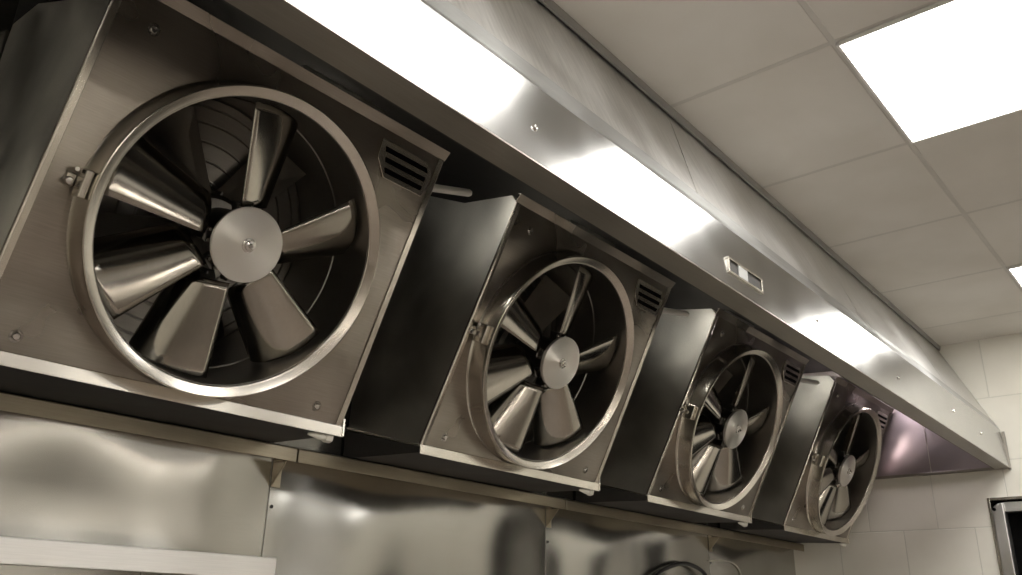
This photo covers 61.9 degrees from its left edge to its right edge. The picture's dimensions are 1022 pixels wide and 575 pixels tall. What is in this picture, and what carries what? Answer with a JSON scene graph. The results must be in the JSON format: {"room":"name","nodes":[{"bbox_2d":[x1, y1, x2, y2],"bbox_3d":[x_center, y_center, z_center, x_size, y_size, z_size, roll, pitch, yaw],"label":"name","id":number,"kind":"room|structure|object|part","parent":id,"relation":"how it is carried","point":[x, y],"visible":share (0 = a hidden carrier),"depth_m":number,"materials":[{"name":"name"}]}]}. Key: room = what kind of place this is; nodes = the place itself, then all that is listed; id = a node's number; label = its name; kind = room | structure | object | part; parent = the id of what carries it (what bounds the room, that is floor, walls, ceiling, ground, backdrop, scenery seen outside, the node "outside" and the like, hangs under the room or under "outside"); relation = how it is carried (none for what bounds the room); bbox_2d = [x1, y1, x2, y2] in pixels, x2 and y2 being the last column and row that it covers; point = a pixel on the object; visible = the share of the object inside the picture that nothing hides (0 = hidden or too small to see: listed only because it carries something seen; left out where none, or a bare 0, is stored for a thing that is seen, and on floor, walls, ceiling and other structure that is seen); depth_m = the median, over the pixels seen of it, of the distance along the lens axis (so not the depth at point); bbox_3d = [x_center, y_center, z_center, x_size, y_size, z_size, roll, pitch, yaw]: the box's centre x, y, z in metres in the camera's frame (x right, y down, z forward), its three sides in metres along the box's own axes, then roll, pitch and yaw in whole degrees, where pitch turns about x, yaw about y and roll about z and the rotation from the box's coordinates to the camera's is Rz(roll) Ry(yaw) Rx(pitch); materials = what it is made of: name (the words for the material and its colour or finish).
{"room":"commercial kitchen","nodes":[
{"label":"commercial kitchen","id":0,"kind":"room"},
{"bbox_2d":[261,460,272,552],"bbox_3d":[-0.636,0.934,2.074,0.100,2.937,6.652,-16,-27,37],"label":"wall","id":1,"kind":"structure","parent":0,"point":[272,460],"depth_m":2.15,"materials":[{"name":"beige paint"}]},
{"bbox_2d":[0,0,274,574],"bbox_3d":[-1.320,0.191,1.397,0.004,2.000,2.180,-16,-27,37],"label":"backsplash panel","id":2,"kind":"object","parent":1,"relation":"attached to","point":[60,480],"visible":0.18,"depth_m":1.89,"materials":[{"name":"metal"}]},
{"bbox_2d":[0,536,276,574],"bbox_3d":[-1.262,0.386,1.150,0.294,0.160,2.022,-16,-27,37],"label":"wall shelf","id":3,"kind":"object","parent":1,"relation":"attached to","point":[13,550],"visible":1,"depth_m":1.57,"materials":[{"name":"metal"}]},
{"bbox_2d":[0,0,471,442],"bbox_3d":[-0.595,-0.126,1.897,0.623,0.845,0.968,-16,-27,37],"label":"exhaust fan","id":4,"kind":"object","parent":1,"relation":"attached to","point":[200,229],"visible":1,"depth_m":1.69,"materials":[{"name":"metal"}]},
{"bbox_3d":[-0.696,-0.040,1.608,0.228,0.219,0.030,14,-25,-30],"label":"blade","id":5,"kind":"part","parent":4,"relation":"part of","materials":[{"name":"metal"}]},
{"bbox_3d":[-0.659,-0.207,1.614,0.034,0.155,0.210,-13,-25,32],"label":"blade","id":6,"kind":"part","parent":4,"relation":"part of","materials":[{"name":"metal"}]},
{"bbox_3d":[-0.657,0.065,1.682,0.167,0.200,0.088,10,-23,-22],"label":"blade","id":7,"kind":"part","parent":4,"relation":"part of","materials":[{"name":"metal"}]},
{"bbox_3d":[-0.684,-0.128,1.868,0.163,0.201,0.184,-16,-27,37],"label":"motor","id":8,"kind":"part","parent":4,"relation":"part of","materials":[{"name":"metal"}]},
{"bbox_3d":[-0.732,-0.142,1.903,0.245,0.521,0.568,-16,-27,37],"label":"plate","id":9,"kind":"part","parent":4,"relation":"part of","materials":[{"name":"metal"}]},
{"bbox_3d":[-0.495,-0.264,1.736,0.086,0.218,0.189,-2,-22,9],"label":"blade","id":10,"kind":"part","parent":4,"relation":"part of","materials":[{"name":"metal"}]},
{"bbox_3d":[-0.511,0.062,1.815,0.145,0.167,0.178,-4,-22,14],"label":"blade","id":11,"kind":"part","parent":4,"relation":"part of","materials":[{"name":"metal"}]},
{"bbox_3d":[-0.436,-0.115,1.873,0.185,0.154,0.135,12,-23,-24],"label":"blade","id":12,"kind":"part","parent":4,"relation":"part of","materials":[{"name":"metal"}]},
{"bbox_2d":[377,138,430,195],"bbox_3d":[-0.248,-0.275,1.972,0.037,0.076,0.165,-16,-27,37],"label":"vent grille","id":13,"kind":"object","parent":4,"relation":"attached to","point":[403,169],"depth_m":1.97,"materials":[{"name":"metal"}]},
{"bbox_3d":[-0.183,-0.241,2.144,0.173,0.043,0.036,10,-23,-22],"label":"lift handle","id":14,"kind":"part","parent":4,"relation":"part of","materials":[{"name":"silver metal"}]},
{"bbox_2d":[0,392,803,551],"bbox_3d":[-0.146,0.648,2.653,0.061,0.110,5.138,-16,-27,37],"label":"wall rail","id":15,"kind":"object","parent":1,"relation":"attached to","point":[9,402],"visible":1,"depth_m":2.22,"materials":[{"name":"metal"}]},
{"bbox_3d":[-1.186,0.152,1.523,0.060,0.049,1.911,-16,-27,37],"label":"rail","id":16,"kind":"part","parent":15,"relation":"part of","materials":[{"name":"metal"}]},
{"bbox_3d":[-0.199,0.596,2.604,0.060,0.049,1.141,-16,-27,37],"label":"rail","id":17,"kind":"part","parent":15,"relation":"part of","materials":[{"name":"metal"}]},
{"bbox_3d":[0.548,0.931,3.423,0.060,0.049,1.166,-16,-27,37],"label":"rail","id":18,"kind":"part","parent":15,"relation":"part of","materials":[{"name":"metal"}]},
{"bbox_3d":[1.220,1.233,4.159,0.060,0.049,0.908,-16,-27,37],"label":"rail","id":19,"kind":"part","parent":15,"relation":"part of","materials":[{"name":"metal"}]},
{"bbox_2d":[261,424,545,574],"bbox_3d":[-0.247,0.672,2.570,0.007,2.000,1.136,-16,-27,37],"label":"backsplash panel","id":20,"kind":"object","parent":1,"relation":"attached to","point":[320,520],"visible":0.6,"depth_m":2.43,"materials":[{"name":"metal"}]},
{"bbox_2d":[343,193,688,495],"bbox_3d":[0.105,0.189,2.664,0.623,0.845,1.017,-16,-27,37],"label":"exhaust fan","id":21,"kind":"object","parent":1,"relation":"attached to","point":[510,347],"visible":0.99,"depth_m":2.38,"materials":[{"name":"metal"}]},
{"bbox_3d":[-0.011,0.175,2.605,0.163,0.201,0.184,-16,-27,37],"label":"motor","id":22,"kind":"part","parent":21,"relation":"part of","materials":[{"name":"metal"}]},
{"bbox_3d":[-0.026,0.234,2.335,0.227,0.207,0.032,17,-26,-34],"label":"blade","id":23,"kind":"part","parent":21,"relation":"part of","materials":[{"name":"metal"}]},
{"bbox_3d":[-0.003,0.351,2.395,0.184,0.213,0.077,11,-23,-24],"label":"blade","id":24,"kind":"part","parent":21,"relation":"part of","materials":[{"name":"metal"}]},
{"bbox_3d":[0.024,0.073,2.354,0.033,0.178,0.222,-11,-24,29],"label":"blade","id":25,"kind":"part","parent":21,"relation":"part of","materials":[{"name":"metal"}]},
{"bbox_3d":[-0.063,0.159,2.635,0.245,0.521,0.568,-16,-27,37],"label":"plate","id":26,"kind":"part","parent":21,"relation":"part of","materials":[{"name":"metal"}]},
{"bbox_3d":[0.145,0.201,2.489,0.282,0.614,0.824,-16,-27,37],"label":"panel","id":27,"kind":"part","parent":21,"relation":"part of","materials":[{"name":"metal"}]},
{"bbox_3d":[0.139,0.374,2.532,0.151,0.177,0.163,-1,-21,6],"label":"blade","id":28,"kind":"part","parent":21,"relation":"part of","materials":[{"name":"metal"}]},
{"bbox_3d":[0.191,0.049,2.488,0.101,0.204,0.170,-1,-21,7],"label":"blade","id":29,"kind":"part","parent":21,"relation":"part of","materials":[{"name":"metal"}]},
{"bbox_3d":[0.227,0.213,2.608,0.193,0.139,0.131,14,-25,-30],"label":"blade","id":30,"kind":"part","parent":21,"relation":"part of","materials":[{"name":"metal"}]},
{"bbox_2d":[634,278,662,315],"bbox_3d":[0.438,0.034,2.724,0.037,0.076,0.162,-16,-27,37],"label":"vent grille","id":31,"kind":"object","parent":21,"relation":"attached to","point":[648,293],"depth_m":2.72,"materials":[{"name":"metal"}]},
{"bbox_3d":[0.518,0.081,2.910,0.215,0.034,0.035,13,-24,-27],"label":"lift handle","id":32,"kind":"part","parent":21,"relation":"part of","materials":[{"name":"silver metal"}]},
{"bbox_2d":[545,485,709,574],"bbox_3d":[0.503,1.009,3.391,0.007,2.000,1.181,-16,-27,37],"label":"backsplash panel","id":33,"kind":"object","parent":1,"relation":"attached to","point":[576,543],"visible":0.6,"depth_m":3.26,"materials":[{"name":"metal"}]},
{"bbox_2d":[576,308,818,526],"bbox_3d":[0.830,0.514,3.458,0.623,0.845,1.089,-16,-27,37],"label":"exhaust fan","id":34,"kind":"object","parent":1,"relation":"attached to","point":[701,426],"visible":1,"depth_m":3.12,"materials":[{"name":"metal"}]},
{"bbox_3d":[0.676,0.540,3.102,0.225,0.202,0.032,17,-26,-35],"label":"blade","id":35,"kind":"part","parent":34,"relation":"part of","materials":[{"name":"metal"}]},
{"bbox_3d":[0.695,0.661,3.158,0.189,0.216,0.074,12,-24,-25],"label":"blade","id":36,"kind":"part","parent":34,"relation":"part of","materials":[{"name":"metal"}]},
{"bbox_3d":[0.732,0.382,3.125,0.032,0.184,0.226,-10,-24,27],"label":"blade","id":37,"kind":"part","parent":34,"relation":"part of","materials":[{"name":"metal"}]},
{"bbox_3d":[0.854,0.519,3.266,0.282,0.614,0.847,-16,-27,37],"label":"panel","id":38,"kind":"part","parent":34,"relation":"part of","materials":[{"name":"metal"}]},
{"bbox_3d":[0.834,0.692,3.294,0.154,0.179,0.157,0,-21,3],"label":"blade","id":39,"kind":"part","parent":34,"relation":"part of","materials":[{"name":"metal"}]},
{"bbox_3d":[0.897,0.369,3.262,0.105,0.198,0.163,-1,-21,6],"label":"blade","id":40,"kind":"part","parent":34,"relation":"part of","materials":[{"name":"metal"}]},
{"bbox_3d":[0.926,0.537,3.377,0.195,0.133,0.130,15,-25,-31],"label":"blade","id":41,"kind":"part","parent":34,"relation":"part of","materials":[{"name":"metal"}]},
{"bbox_2d":[782,360,799,385],"bbox_3d":[1.154,0.355,3.508,0.037,0.076,0.160,-16,-27,37],"label":"vent grille","id":42,"kind":"object","parent":34,"relation":"attached to","point":[790,368],"depth_m":3.50,"materials":[{"name":"metal"}]},
{"bbox_3d":[1.250,0.406,3.713,0.262,0.037,0.033,14,-25,-30],"label":"lift handle","id":43,"kind":"part","parent":34,"relation":"part of","materials":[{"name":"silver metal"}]},
{"bbox_2d":[707,519,795,574],"bbox_3d":[1.189,1.317,4.143,0.007,2.000,0.940,-16,-27,37],"label":"backsplash panel","id":44,"kind":"object","parent":1,"relation":"attached to","point":[751,558],"visible":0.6,"depth_m":4.09,"materials":[{"name":"metal"}]},
{"bbox_2d":[709,560,740,574],"bbox_3d":[0.983,1.321,3.877,0.006,0.148,0.324,-16,-27,37],"label":"wire","id":45,"kind":"object","parent":44,"relation":"attached to","point":[709,560],"visible":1,"depth_m":3.89,"materials":[{"name":"grey metal"}]},
{"bbox_2d":[720,376,893,546],"bbox_3d":[1.474,0.804,4.164,0.623,0.845,0.837,-16,-27,37],"label":"exhaust fan","id":46,"kind":"object","parent":1,"relation":"attached to","point":[821,473],"visible":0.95,"depth_m":3.88,"materials":[{"name":"metal"}]},
{"bbox_3d":[1.422,0.883,3.919,0.229,0.210,0.033,17,-26,-34],"label":"blade","id":47,"kind":"part","parent":46,"relation":"part of","materials":[{"name":"metal"}]},
{"bbox_3d":[1.445,1.002,3.982,0.184,0.213,0.077,11,-23,-24],"label":"blade","id":48,"kind":"part","parent":46,"relation":"part of","materials":[{"name":"metal"}]},
{"bbox_3d":[1.472,0.723,3.940,0.033,0.178,0.222,-11,-24,29],"label":"blade","id":49,"kind":"part","parent":46,"relation":"part of","materials":[{"name":"metal"}]},
{"bbox_3d":[1.570,0.841,4.050,0.282,0.614,0.818,-16,-27,37],"label":"panel","id":50,"kind":"part","parent":46,"relation":"part of","materials":[{"name":"metal"}]},
{"bbox_3d":[1.586,1.024,4.118,0.151,0.177,0.163,-1,-21,6],"label":"blade","id":51,"kind":"part","parent":46,"relation":"part of","materials":[{"name":"metal"}]},
{"bbox_3d":[1.639,0.700,4.074,0.101,0.204,0.170,-1,-21,7],"label":"blade","id":52,"kind":"part","parent":46,"relation":"part of","materials":[{"name":"metal"}]},
{"bbox_3d":[1.675,0.863,4.195,0.193,0.139,0.131,14,-25,-30],"label":"blade","id":53,"kind":"part","parent":46,"relation":"part of","materials":[{"name":"metal"}]},
{"bbox_2d":[877,411,886,430],"bbox_3d":[1.860,0.672,4.282,0.037,0.076,0.160,-16,-27,37],"label":"vent grille","id":54,"kind":"object","parent":46,"relation":"attached to","point":[882,415],"depth_m":4.30,"materials":[{"name":"metal"}]},
{"bbox_2d":[553,0,1021,345],"bbox_3d":[1.382,-1.050,1.046,5.300,0.100,6.652,-16,-27,37],"label":"ceiling","id":55,"kind":"structure","parent":0,"point":[934,225],"depth_m":2.54,"materials":[{"name":"white tile"}]},
{"bbox_2d":[11,0,1010,479],"bbox_3d":[0.131,-0.045,2.409,1.083,0.836,5.548,-16,-27,37],"label":"exhaust hood","id":56,"kind":"object","parent":55,"relation":"attached to","point":[518,101],"visible":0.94,"depth_m":1.94,"materials":[{"name":"metal"}]},
{"bbox_2d":[302,65,385,114],"bbox_3d":[-0.433,-0.469,2.144,0.060,0.050,0.260,-16,-27,37],"label":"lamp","id":57,"kind":"object","parent":56,"relation":"attached to","point":[306,67],"visible":0.17,"depth_m":2.12,"materials":[{"name":"metal"}]},
{"bbox_2d":[568,219,614,247],"bbox_3d":[0.257,-0.159,2.900,0.060,0.050,0.260,-16,-27,37],"label":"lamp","id":58,"kind":"object","parent":56,"relation":"attached to","point":[569,220],"visible":0.17,"depth_m":2.88,"materials":[{"name":"metal"}]},
{"bbox_2d":[723,310,753,327],"bbox_3d":[0.967,0.160,3.678,0.060,0.050,0.260,-16,-27,37],"label":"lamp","id":59,"kind":"object","parent":56,"relation":"attached to","point":[727,311],"visible":0.16,"depth_m":3.65,"materials":[{"name":"metal"}]},
{"bbox_2d":[539,0,939,350],"bbox_3d":[0.414,-0.502,2.341,0.020,0.022,5.553,-16,-27,37],"label":"trim","id":60,"kind":"structure","parent":56,"relation":"attached to","point":[551,5],"depth_m":2.52,"materials":[{"name":"silver metal"}]},
{"bbox_2d":[726,256,763,293],"bbox_3d":[0.571,-0.029,2.077,0.008,0.042,0.185,-16,-27,37],"label":"switch plate","id":61,"kind":"object","parent":56,"relation":"attached to","point":[737,271],"depth_m":2.07,"materials":[{"name":"grey plastic"}]},
{"bbox_3d":[1.790,0.737,4.495,0.723,0.538,0.003,-16,-27,37],"label":"panel","id":62,"kind":"part","parent":56,"relation":"part of","materials":[{"name":"metal"}]},
{"bbox_3d":[2.195,0.621,4.173,0.328,0.538,0.003,-16,-27,37],"label":"panel","id":63,"kind":"part","parent":56,"relation":"part of","materials":[{"name":"metal"}]},
{"bbox_3d":[2.325,0.764,3.995,0.012,0.177,0.006,-16,-27,37],"label":"corner trim","id":64,"kind":"part","parent":56,"relation":"part of","materials":[{"name":"metal"}]},
{"bbox_2d":[835,0,1021,143],"bbox_3d":[1.214,-0.577,2.121,0.592,0.010,0.592,-16,-27,37],"label":"recessed light","id":65,"kind":"object","parent":55,"relation":"in","point":[942,67],"visible":1,"depth_m":2.15,"materials":[{"name":"white plastic"}]},
{"bbox_2d":[1007,264,1021,287],"bbox_3d":[2.375,-0.055,3.393,0.592,0.010,0.592,-16,-27,37],"label":"recessed light","id":66,"kind":"object","parent":55,"relation":"in","point":[1015,271],"visible":1,"depth_m":3.40,"materials":[{"name":"white plastic"}]},
{"bbox_2d":[794,333,1021,574],"bbox_3d":[3.463,1.315,2.811,5.100,2.937,0.100,-16,-27,37],"label":"wall","id":67,"kind":"structure","parent":0,"point":[940,524],"depth_m":4.13,"materials":[{"name":"beige tile"}]},
{"bbox_2d":[987,496,1021,574],"bbox_3d":[2.612,1.905,3.328,0.987,2.175,0.125,-16,-27,37],"label":"door","id":68,"kind":"structure","parent":67,"relation":"in","point":[1005,513],"depth_m":3.92,"materials":[{"name":"metal"}]},
{"bbox_3d":[1.317,1.780,-0.055,5.300,0.100,6.652,-16,-27,37],"label":"floor","id":69,"kind":"structure","parent":0,"visible":0},
{"bbox_2d":[654,561,706,574],"bbox_3d":[0.695,1.979,3.185,0.090,1.829,0.720,-16,-27,37],"label":"hose","id":70,"kind":"object","parent":69,"relation":"on","point":[681,563],"visible":1,"depth_m":3.54,"materials":[{"name":"black rubber"}]}
]}

